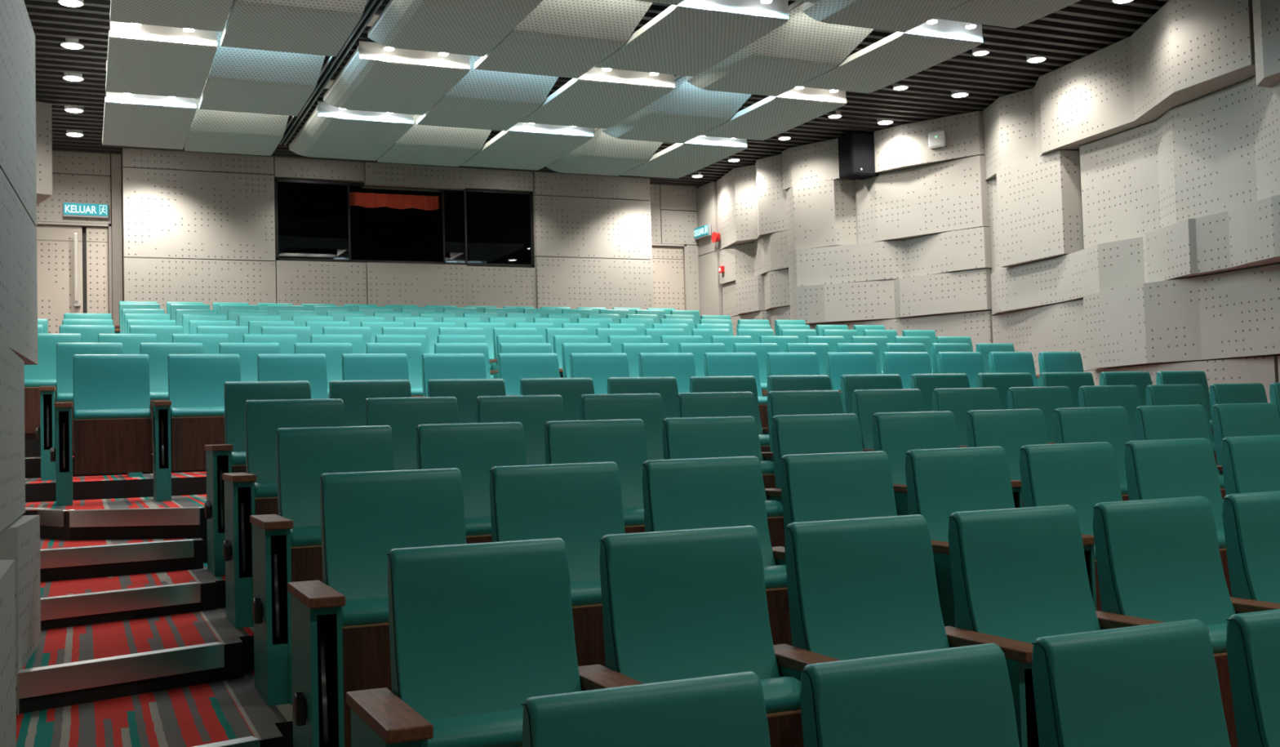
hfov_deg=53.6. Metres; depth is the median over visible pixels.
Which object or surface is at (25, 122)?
wall
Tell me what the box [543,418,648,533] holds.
chair
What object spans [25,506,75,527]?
stair riser
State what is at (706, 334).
chair
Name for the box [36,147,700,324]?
wall
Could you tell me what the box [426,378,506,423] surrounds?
chair
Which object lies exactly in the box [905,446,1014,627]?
chair
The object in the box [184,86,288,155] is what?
ceiling panel
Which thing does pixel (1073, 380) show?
chair
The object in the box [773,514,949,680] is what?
chair
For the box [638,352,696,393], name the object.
chair
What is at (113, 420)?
chair
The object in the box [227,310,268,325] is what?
chair
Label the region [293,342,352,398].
chair
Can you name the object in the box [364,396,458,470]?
chair
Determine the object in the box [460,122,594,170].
ceiling panel
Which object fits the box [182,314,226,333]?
chair
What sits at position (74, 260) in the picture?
door
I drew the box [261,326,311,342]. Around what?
chair
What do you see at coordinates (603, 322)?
chair
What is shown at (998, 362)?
chair
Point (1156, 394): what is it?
chair
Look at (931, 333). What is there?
chair
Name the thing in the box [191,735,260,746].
stair riser
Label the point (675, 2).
ceiling panel
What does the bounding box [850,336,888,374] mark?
chair
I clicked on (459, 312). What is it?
chair
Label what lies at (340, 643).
chair
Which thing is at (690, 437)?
chair
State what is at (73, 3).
recessed light
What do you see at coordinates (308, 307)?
chair
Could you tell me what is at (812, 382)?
chair
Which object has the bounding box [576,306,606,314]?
chair
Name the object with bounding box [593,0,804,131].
ceiling vent
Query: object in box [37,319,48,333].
chair
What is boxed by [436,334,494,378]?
chair
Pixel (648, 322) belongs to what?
chair
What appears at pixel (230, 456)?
chair
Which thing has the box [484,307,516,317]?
chair
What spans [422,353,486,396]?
chair
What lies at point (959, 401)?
chair
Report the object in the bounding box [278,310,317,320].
chair
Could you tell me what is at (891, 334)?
chair
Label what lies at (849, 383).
chair
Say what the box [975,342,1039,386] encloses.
chair
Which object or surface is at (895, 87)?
recessed light
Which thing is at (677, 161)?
ceiling panel
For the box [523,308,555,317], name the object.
chair
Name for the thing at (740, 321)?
chair
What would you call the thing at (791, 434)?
chair
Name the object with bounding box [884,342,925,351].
chair
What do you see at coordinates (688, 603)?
chair
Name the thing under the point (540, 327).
chair
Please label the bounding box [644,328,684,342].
chair
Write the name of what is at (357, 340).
chair
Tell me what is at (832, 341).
chair
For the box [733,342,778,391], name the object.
chair
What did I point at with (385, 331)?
chair
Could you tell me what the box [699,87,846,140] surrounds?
ceiling panel
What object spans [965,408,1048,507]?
chair
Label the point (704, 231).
exit sign
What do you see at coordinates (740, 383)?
chair
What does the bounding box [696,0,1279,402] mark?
wall
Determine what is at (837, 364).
chair
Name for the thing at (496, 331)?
chair
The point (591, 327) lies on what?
chair
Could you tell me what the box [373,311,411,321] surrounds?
chair
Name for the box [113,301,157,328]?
chair
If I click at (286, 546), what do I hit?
chair
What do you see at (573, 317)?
chair
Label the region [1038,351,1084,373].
chair
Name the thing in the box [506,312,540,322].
chair
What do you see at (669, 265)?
door
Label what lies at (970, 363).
chair
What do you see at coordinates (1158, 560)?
chair
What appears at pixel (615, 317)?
chair
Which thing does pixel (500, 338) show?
chair
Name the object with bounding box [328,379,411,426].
chair
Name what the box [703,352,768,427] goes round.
chair
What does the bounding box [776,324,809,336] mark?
chair
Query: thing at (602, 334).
chair
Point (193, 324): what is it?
chair
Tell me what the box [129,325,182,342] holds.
chair
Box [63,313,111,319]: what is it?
chair
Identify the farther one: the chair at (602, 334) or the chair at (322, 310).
the chair at (322, 310)
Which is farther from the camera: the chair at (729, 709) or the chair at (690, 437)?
the chair at (690, 437)
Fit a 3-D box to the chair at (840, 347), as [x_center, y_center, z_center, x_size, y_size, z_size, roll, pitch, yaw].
[2.126,0.200,11.931,0.546,1.000,0.450,-1,-3,-23]
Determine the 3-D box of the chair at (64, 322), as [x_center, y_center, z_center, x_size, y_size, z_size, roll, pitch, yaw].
[-5.296,-0.034,12.028,0.557,1.000,0.450,-1,-3,-23]
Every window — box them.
[274,178,533,267]
[349,186,442,262]
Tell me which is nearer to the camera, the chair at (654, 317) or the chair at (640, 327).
the chair at (640, 327)
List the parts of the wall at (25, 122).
acoustic panel, acoustic panel, acoustic panel, acoustic panel, acoustic panel, acoustic panel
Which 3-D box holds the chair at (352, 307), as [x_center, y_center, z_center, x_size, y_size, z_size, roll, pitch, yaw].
[-3.753,-0.449,16.991,0.557,1.000,0.450,-1,-3,-24]
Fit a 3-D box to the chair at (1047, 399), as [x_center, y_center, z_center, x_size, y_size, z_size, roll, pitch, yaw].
[2.507,0.572,7.594,0.557,1.000,0.450,-1,-3,-24]
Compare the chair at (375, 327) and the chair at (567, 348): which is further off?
the chair at (375, 327)
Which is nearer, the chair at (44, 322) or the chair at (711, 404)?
the chair at (711, 404)
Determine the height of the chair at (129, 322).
1.000 m
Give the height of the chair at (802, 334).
1.000 m
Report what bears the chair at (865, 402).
on the stairs
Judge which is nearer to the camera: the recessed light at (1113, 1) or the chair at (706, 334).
the recessed light at (1113, 1)
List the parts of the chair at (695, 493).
backrest, seat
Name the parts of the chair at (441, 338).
backrest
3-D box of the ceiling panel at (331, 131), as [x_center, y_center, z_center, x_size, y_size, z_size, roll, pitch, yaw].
[-3.185,-2.617,13.835,0.990,0.170,1.900,-1,-3,-24]
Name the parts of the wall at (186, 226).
acoustic panel, acoustic panel, acoustic panel, acoustic panel, acoustic panel, acoustic panel, acoustic panel, acoustic panel, acoustic panel, acoustic panel, acoustic panel, acoustic panel, acoustic panel, acoustic panel, acoustic panel, acoustic panel, acoustic panel, acoustic panel, acoustic panel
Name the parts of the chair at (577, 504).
backrest, seat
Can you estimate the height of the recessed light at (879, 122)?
0.095 m
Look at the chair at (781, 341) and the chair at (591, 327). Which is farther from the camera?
the chair at (591, 327)
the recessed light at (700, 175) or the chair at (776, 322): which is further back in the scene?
the recessed light at (700, 175)
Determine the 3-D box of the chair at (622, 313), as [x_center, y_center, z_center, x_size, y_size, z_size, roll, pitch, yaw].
[-0.317,-0.406,17.493,0.545,1.000,0.450,-1,-3,-23]
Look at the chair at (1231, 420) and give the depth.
7.04 m
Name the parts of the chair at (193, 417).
armrest, tablet arm, seat, backrest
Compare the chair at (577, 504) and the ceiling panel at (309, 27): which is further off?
the ceiling panel at (309, 27)
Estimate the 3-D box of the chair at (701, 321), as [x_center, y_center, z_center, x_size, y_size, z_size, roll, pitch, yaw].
[1.002,-0.199,15.848,0.541,1.000,0.450,-1,-3,-23]
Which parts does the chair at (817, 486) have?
armrest, backrest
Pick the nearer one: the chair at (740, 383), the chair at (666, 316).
the chair at (740, 383)
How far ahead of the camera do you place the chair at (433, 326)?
13.56 m
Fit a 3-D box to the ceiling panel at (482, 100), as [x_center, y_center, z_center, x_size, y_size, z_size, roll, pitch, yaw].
[-1.488,-2.780,12.467,0.980,0.285,1.960,-1,-3,-24]
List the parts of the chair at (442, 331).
backrest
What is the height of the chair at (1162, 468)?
1.000 m
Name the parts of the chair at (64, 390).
tablet arm, armrest, seat, backrest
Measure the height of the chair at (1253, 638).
1.000 m
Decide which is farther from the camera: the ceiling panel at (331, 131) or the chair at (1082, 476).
the ceiling panel at (331, 131)
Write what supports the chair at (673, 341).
on the stairs
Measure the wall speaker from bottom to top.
0.560 m
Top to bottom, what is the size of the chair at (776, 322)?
1.000 m
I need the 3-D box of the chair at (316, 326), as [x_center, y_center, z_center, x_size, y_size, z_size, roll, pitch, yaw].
[-3.200,-0.055,12.949,0.557,1.000,0.450,-1,-3,-24]
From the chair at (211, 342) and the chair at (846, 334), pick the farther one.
the chair at (846, 334)
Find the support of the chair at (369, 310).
on the stairs
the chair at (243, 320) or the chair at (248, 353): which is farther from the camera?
the chair at (243, 320)
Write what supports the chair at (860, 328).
on the stairs
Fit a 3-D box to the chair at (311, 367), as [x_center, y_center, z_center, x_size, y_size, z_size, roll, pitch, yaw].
[-2.333,0.328,8.425,0.557,0.945,0.450,-1,-3,-24]
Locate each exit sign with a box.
[62,202,108,218]
[693,223,711,239]
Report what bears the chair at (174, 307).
on the stairs
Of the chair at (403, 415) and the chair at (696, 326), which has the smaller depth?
the chair at (403, 415)
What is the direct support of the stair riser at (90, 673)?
on the stairs
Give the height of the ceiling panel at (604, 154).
0.355 m
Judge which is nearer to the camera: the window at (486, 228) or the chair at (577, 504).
the chair at (577, 504)
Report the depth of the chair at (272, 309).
15.87 m
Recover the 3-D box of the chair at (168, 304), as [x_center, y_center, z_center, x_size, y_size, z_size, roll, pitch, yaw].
[-5.811,-0.429,16.087,0.557,1.000,0.450,-1,-3,-24]
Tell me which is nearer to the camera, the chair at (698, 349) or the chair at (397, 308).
the chair at (698, 349)
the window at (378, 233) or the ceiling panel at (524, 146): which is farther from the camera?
the window at (378, 233)
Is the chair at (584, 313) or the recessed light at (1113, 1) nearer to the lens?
the recessed light at (1113, 1)
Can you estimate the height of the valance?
0.212 m
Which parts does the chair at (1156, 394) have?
backrest, seat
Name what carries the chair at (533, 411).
on the stairs
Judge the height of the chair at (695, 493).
1.000 m
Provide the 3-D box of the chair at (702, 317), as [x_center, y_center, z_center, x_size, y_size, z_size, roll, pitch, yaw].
[1.121,-0.306,17.087,0.642,1.000,0.450,-1,-3,-24]
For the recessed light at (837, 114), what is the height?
0.095 m
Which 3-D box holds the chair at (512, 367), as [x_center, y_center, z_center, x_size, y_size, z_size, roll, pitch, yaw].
[-0.781,0.313,9.107,0.557,0.945,0.450,-1,-3,-24]
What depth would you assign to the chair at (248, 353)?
9.83 m
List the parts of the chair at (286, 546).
armrest, tablet arm, seat, backrest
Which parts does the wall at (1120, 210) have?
acoustic panel, acoustic panel, acoustic panel, acoustic panel, acoustic panel, acoustic panel, acoustic panel, acoustic panel, acoustic panel, acoustic panel, acoustic panel, acoustic panel, acoustic panel, acoustic panel, acoustic panel, acoustic panel, acoustic panel, acoustic panel, acoustic panel, acoustic panel, acoustic panel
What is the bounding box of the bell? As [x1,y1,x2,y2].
[711,231,719,242]
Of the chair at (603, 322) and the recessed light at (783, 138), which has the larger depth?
the recessed light at (783, 138)
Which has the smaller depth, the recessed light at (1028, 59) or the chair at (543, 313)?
the recessed light at (1028, 59)
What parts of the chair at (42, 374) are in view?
seat, backrest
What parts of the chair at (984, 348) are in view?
backrest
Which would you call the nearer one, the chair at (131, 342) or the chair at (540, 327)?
the chair at (131, 342)
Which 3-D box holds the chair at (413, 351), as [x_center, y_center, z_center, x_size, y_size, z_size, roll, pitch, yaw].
[-1.966,0.240,10.132,0.557,1.000,0.450,-1,-3,-24]
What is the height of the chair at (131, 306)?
1.000 m
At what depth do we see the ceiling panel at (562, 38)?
10.42 m
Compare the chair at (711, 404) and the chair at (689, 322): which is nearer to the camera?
the chair at (711, 404)
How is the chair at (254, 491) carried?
on the stairs
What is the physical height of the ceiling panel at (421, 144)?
0.285 m
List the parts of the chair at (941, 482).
armrest, backrest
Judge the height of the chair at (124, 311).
1.000 m
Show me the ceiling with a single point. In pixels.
(1067, 35)
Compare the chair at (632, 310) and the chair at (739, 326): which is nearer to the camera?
the chair at (739, 326)
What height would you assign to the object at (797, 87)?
0.555 m
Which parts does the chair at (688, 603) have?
armrest, backrest, seat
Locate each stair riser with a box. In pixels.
[17,641,224,698]
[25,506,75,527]
[40,538,194,568]
[40,582,200,621]
[69,506,204,527]
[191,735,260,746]
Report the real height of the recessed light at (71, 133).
0.095 m
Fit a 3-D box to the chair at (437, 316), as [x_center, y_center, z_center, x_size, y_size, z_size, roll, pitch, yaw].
[-2.473,-0.270,15.507,0.556,1.000,0.450,-1,-3,-24]
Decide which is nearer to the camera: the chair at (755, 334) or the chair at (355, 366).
the chair at (355, 366)
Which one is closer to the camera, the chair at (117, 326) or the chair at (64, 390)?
the chair at (64, 390)
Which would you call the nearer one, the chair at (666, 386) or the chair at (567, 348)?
the chair at (666, 386)
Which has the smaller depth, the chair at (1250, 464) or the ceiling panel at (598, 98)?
the chair at (1250, 464)
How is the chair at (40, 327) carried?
on the stairs
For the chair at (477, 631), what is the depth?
3.08 m
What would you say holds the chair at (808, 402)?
on the stairs
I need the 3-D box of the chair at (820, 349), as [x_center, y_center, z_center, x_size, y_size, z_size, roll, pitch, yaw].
[1.620,0.205,11.709,0.548,1.000,0.450,-1,-3,-23]
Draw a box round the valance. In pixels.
[350,192,439,210]
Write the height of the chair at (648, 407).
1.000 m
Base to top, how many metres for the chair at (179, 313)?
1.000 m
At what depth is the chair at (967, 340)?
13.85 m
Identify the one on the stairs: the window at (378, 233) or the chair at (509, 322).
the chair at (509, 322)
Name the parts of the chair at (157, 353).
seat, backrest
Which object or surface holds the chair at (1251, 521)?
on the stairs
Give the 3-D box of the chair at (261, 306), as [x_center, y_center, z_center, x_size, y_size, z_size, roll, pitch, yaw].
[-4.782,-0.439,16.539,0.557,1.000,0.450,-1,-3,-24]
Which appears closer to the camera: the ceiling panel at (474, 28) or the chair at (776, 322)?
the ceiling panel at (474, 28)
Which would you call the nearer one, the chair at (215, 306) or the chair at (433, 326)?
the chair at (433, 326)
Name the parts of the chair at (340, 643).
armrest, tablet arm, seat, backrest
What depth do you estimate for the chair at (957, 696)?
2.45 m
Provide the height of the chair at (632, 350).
1.000 m
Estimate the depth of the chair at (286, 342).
10.95 m
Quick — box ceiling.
[23,0,1168,188]
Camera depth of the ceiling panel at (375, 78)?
11.51 m
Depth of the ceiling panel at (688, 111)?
13.19 m
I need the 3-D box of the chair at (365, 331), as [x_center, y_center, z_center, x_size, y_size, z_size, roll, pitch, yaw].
[-2.784,0.040,11.991,0.557,1.000,0.450,-1,-3,-24]
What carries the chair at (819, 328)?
on the stairs
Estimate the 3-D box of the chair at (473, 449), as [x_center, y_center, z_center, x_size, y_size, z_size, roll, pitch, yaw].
[-0.666,0.698,5.082,0.557,1.000,0.450,-1,-3,-24]
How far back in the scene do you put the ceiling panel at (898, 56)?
11.20 m
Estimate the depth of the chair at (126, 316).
13.31 m
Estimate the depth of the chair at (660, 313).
17.92 m
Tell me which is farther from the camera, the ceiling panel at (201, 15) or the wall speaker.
the wall speaker
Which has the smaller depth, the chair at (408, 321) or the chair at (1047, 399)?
the chair at (1047, 399)
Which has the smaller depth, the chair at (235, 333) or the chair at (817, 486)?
the chair at (817, 486)
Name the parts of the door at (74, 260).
handle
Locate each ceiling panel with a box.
[102,92,196,149]
[105,21,217,98]
[110,0,233,31]
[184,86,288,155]
[199,19,325,116]
[220,0,367,57]
[288,101,413,160]
[323,40,470,115]
[367,0,543,56]
[377,114,492,166]
[416,55,559,131]
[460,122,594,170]
[474,0,653,78]
[519,66,675,128]
[546,128,662,176]
[594,0,789,76]
[602,75,751,143]
[619,135,746,178]
[632,0,684,5]
[686,0,873,96]
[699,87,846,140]
[791,0,821,3]
[798,18,982,93]
[802,0,969,32]
[933,0,1081,28]
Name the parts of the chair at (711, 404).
backrest, seat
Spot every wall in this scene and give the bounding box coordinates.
[0,0,52,746]
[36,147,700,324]
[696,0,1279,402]
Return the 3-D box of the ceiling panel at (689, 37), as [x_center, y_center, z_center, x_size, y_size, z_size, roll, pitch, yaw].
[0.387,-2.850,10.697,0.990,0.170,1.730,-1,-3,-24]
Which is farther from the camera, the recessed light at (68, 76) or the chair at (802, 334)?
the chair at (802, 334)
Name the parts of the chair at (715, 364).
backrest, seat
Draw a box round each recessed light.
[57,0,84,7]
[60,37,84,48]
[62,72,84,81]
[64,106,84,112]
[66,130,84,137]
[691,173,702,177]
[728,158,740,161]
[777,136,791,140]
[827,111,841,118]
[876,119,893,124]
[893,84,908,89]
[951,91,968,97]
[972,49,989,55]
[1026,56,1046,62]
[1111,0,1133,3]
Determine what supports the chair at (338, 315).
on the stairs
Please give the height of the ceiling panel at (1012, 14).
0.180 m
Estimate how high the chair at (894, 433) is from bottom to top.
1.000 m
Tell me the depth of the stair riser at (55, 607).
5.82 m
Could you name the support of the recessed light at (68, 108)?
in the ceiling
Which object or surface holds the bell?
attached to the wall at (1120, 210)
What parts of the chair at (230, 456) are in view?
armrest, tablet arm, seat, backrest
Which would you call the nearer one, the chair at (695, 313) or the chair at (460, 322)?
the chair at (460, 322)
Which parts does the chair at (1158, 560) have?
armrest, backrest, seat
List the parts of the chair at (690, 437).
backrest, seat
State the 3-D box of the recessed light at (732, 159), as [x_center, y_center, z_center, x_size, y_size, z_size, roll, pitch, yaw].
[1.363,-3.133,18.375,0.176,0.095,0.176,-1,-3,-24]
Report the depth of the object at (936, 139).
16.12 m
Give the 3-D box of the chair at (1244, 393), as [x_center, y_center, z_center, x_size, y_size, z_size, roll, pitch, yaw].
[4.045,0.556,8.270,0.557,1.000,0.450,-1,-3,-24]
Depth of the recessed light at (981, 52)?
13.28 m
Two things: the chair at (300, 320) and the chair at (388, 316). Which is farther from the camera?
the chair at (388, 316)
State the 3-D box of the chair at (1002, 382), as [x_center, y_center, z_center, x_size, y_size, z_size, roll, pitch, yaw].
[2.619,0.486,8.738,0.557,1.000,0.450,-1,-3,-23]
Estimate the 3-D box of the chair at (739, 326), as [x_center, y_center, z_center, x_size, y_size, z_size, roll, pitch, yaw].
[1.410,-0.101,14.975,0.545,1.000,0.450,-1,-3,-24]
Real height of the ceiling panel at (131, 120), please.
0.170 m
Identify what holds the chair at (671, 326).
on the stairs
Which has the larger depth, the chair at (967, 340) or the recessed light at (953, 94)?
the recessed light at (953, 94)
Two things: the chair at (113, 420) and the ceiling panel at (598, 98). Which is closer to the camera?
the chair at (113, 420)
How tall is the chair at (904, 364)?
0.945 m
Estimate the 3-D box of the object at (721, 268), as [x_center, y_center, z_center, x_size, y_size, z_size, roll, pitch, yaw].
[1.273,-1.612,19.652,0.085,0.100,0.090,-1,-3,-24]
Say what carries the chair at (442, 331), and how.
on the stairs
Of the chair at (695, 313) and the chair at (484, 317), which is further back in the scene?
the chair at (695, 313)
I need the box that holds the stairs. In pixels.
[16,432,293,746]
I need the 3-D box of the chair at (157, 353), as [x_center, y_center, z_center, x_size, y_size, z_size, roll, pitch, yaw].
[-3.528,0.256,9.445,0.557,1.000,0.450,-1,-3,-24]
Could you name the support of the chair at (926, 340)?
on the stairs
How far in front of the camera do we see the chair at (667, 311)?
19.00 m
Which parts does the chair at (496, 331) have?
armrest, backrest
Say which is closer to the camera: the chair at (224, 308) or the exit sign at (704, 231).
the chair at (224, 308)
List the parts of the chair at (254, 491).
armrest, tablet arm, seat, backrest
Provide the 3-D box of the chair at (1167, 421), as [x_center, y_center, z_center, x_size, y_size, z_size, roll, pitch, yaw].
[2.922,0.662,6.660,0.557,1.000,0.450,-1,-3,-24]
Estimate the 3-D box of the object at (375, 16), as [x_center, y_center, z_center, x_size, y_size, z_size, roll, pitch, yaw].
[-1.898,-3.050,10.897,0.970,0.555,0.310,-1,-3,-24]
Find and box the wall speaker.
[837,132,878,179]
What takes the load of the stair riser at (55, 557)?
on the stairs
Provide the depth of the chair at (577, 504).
4.25 m
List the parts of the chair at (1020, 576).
armrest, backrest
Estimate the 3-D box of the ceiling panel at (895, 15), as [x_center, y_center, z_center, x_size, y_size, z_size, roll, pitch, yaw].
[2.139,-3.042,9.405,0.980,0.365,1.980,-1,-3,-24]
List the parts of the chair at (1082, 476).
backrest, armrest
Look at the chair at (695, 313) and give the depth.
18.14 m
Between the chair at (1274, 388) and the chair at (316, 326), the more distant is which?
the chair at (316, 326)
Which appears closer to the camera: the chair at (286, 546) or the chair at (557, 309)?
the chair at (286, 546)
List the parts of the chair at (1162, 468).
backrest, seat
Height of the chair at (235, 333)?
1.000 m
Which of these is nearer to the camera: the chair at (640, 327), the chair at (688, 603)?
the chair at (688, 603)
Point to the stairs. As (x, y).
(203, 707)
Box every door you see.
[35,221,112,333]
[649,243,688,310]
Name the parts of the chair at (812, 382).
armrest, backrest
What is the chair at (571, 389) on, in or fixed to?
on the stairs
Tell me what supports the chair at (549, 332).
on the stairs
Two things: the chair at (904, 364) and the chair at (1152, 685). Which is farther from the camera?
the chair at (904, 364)
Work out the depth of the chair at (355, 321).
14.22 m
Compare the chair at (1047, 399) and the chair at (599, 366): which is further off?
the chair at (599, 366)
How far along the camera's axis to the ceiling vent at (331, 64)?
11.45 m
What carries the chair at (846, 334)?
on the stairs
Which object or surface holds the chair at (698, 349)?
on the stairs
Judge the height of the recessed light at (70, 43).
0.095 m
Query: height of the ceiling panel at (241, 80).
0.285 m
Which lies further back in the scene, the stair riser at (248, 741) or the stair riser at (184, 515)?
the stair riser at (184, 515)
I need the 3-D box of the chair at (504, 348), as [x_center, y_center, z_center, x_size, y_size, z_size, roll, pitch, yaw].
[-0.934,0.230,10.586,0.557,1.000,0.450,-1,-3,-24]
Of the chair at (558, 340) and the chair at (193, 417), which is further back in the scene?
the chair at (558, 340)
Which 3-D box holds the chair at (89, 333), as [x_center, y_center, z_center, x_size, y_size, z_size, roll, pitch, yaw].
[-4.882,0.060,11.068,0.557,1.000,0.450,-1,-3,-24]
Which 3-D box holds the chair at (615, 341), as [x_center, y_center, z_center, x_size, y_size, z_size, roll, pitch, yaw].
[-0.055,0.120,12.105,0.554,1.000,0.450,-1,-3,-24]
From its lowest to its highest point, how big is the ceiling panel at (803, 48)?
0.355 m
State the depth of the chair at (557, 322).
15.15 m
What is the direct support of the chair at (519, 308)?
on the stairs
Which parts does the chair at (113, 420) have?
armrest, tablet arm, backrest, seat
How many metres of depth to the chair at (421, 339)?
11.40 m
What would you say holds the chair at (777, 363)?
on the stairs
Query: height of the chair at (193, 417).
0.945 m
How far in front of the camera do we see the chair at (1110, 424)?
6.60 m
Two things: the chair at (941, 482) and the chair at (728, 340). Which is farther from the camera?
the chair at (728, 340)
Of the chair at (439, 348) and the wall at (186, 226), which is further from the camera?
the wall at (186, 226)
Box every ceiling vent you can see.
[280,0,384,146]
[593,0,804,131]
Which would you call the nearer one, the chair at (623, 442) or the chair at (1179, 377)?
the chair at (623, 442)
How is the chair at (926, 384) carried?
on the stairs
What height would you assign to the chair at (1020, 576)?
1.000 m
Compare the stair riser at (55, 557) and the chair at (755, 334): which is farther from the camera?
the chair at (755, 334)
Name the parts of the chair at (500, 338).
armrest, backrest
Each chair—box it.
[24,333,81,433]
[35,342,123,480]
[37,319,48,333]
[37,324,44,333]
[49,354,152,506]
[59,324,115,342]
[62,319,113,325]
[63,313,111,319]
[97,333,157,354]
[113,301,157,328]
[115,303,159,333]
[121,308,164,333]
[124,313,170,333]
[126,319,176,333]
[127,342,203,476]
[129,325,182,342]
[151,354,240,501]
[166,302,204,315]
[170,303,209,319]
[172,333,229,354]
[175,309,217,325]
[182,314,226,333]
[188,320,236,333]
[196,325,248,342]
[204,380,311,576]
[212,302,248,314]
[218,342,279,381]
[219,304,257,319]
[222,398,345,628]
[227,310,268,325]
[237,315,281,327]
[242,333,297,353]
[248,320,294,333]
[249,425,394,706]
[257,302,293,310]
[257,353,328,399]
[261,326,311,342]
[266,305,304,315]
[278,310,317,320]
[287,467,466,746]
[292,315,333,326]
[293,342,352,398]
[301,303,335,311]
[305,320,350,334]
[310,334,364,353]
[313,306,350,315]
[322,326,371,353]
[326,311,364,320]
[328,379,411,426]
[342,353,408,380]
[343,304,377,311]
[343,315,384,326]
[346,537,582,746]
[357,306,393,315]
[360,321,404,342]
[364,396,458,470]
[365,342,422,397]
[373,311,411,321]
[375,334,426,353]
[381,326,430,353]
[385,304,417,311]
[393,315,433,327]
[400,306,435,316]
[413,321,456,353]
[415,422,526,543]
[418,311,455,321]
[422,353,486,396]
[425,305,457,312]
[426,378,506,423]
[434,342,490,378]
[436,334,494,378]
[438,327,492,370]
[441,316,480,327]
[443,306,476,316]
[462,312,498,322]
[464,305,496,312]
[464,322,506,359]
[475,395,564,465]
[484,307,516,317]
[488,316,525,327]
[488,327,537,370]
[488,461,625,666]
[489,334,543,378]
[497,353,559,395]
[498,342,551,353]
[502,306,533,313]
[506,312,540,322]
[514,322,554,342]
[520,377,594,420]
[521,671,770,746]
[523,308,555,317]
[533,317,569,328]
[540,306,570,313]
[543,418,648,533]
[545,328,587,353]
[546,313,580,323]
[552,335,599,377]
[561,308,593,317]
[561,322,600,335]
[561,342,612,377]
[569,352,629,394]
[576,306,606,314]
[577,317,612,328]
[577,524,804,746]
[579,393,664,460]
[586,313,619,323]
[595,328,637,342]
[599,309,629,318]
[606,376,678,418]
[607,323,645,335]
[607,335,652,352]
[612,307,640,314]
[618,318,653,328]
[621,342,670,377]
[626,314,658,323]
[635,309,665,323]
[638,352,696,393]
[641,456,791,645]
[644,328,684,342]
[647,307,675,315]
[652,323,689,335]
[659,318,693,335]
[660,335,703,352]
[662,416,785,546]
[663,314,695,328]
[670,310,700,324]
[675,391,775,488]
[678,342,725,376]
[688,375,770,452]
[691,328,730,342]
[694,324,731,335]
[698,319,733,335]
[700,315,730,319]
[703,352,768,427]
[710,335,752,352]
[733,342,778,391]
[736,324,770,331]
[736,328,773,342]
[737,319,769,324]
[759,335,799,352]
[761,390,843,462]
[762,352,819,396]
[762,374,831,434]
[764,413,863,503]
[771,450,897,565]
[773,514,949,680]
[774,320,805,335]
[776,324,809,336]
[780,328,817,342]
[785,342,830,374]
[800,642,1019,746]
[805,336,844,352]
[815,324,848,336]
[822,329,857,342]
[825,351,877,398]
[835,342,882,374]
[840,373,902,413]
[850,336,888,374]
[852,388,924,451]
[853,324,884,336]
[862,329,897,342]
[871,410,959,515]
[882,351,932,388]
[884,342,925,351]
[893,336,933,373]
[902,329,936,344]
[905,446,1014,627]
[910,373,969,411]
[930,342,971,373]
[932,387,1001,447]
[935,336,973,351]
[936,351,985,387]
[944,504,1101,746]
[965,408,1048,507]
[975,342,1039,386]
[976,373,1034,409]
[988,351,1038,386]
[1007,386,1073,444]
[1019,441,1122,611]
[1031,618,1231,746]
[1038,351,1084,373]
[1039,372,1094,407]
[1053,406,1132,501]
[1078,385,1142,440]
[1092,496,1237,746]
[1098,371,1152,405]
[1124,437,1231,596]
[1134,404,1225,498]
[1145,383,1217,465]
[1155,370,1213,434]
[1208,382,1267,415]
[1211,402,1279,475]
[1220,435,1279,495]
[1222,490,1279,613]
[1226,608,1279,746]
[1269,382,1279,417]
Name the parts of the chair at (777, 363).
backrest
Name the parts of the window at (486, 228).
glass, glass, glass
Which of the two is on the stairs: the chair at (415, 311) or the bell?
the chair at (415, 311)
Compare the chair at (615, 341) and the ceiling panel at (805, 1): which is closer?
the ceiling panel at (805, 1)
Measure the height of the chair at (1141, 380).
1.000 m
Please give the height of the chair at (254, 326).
1.000 m

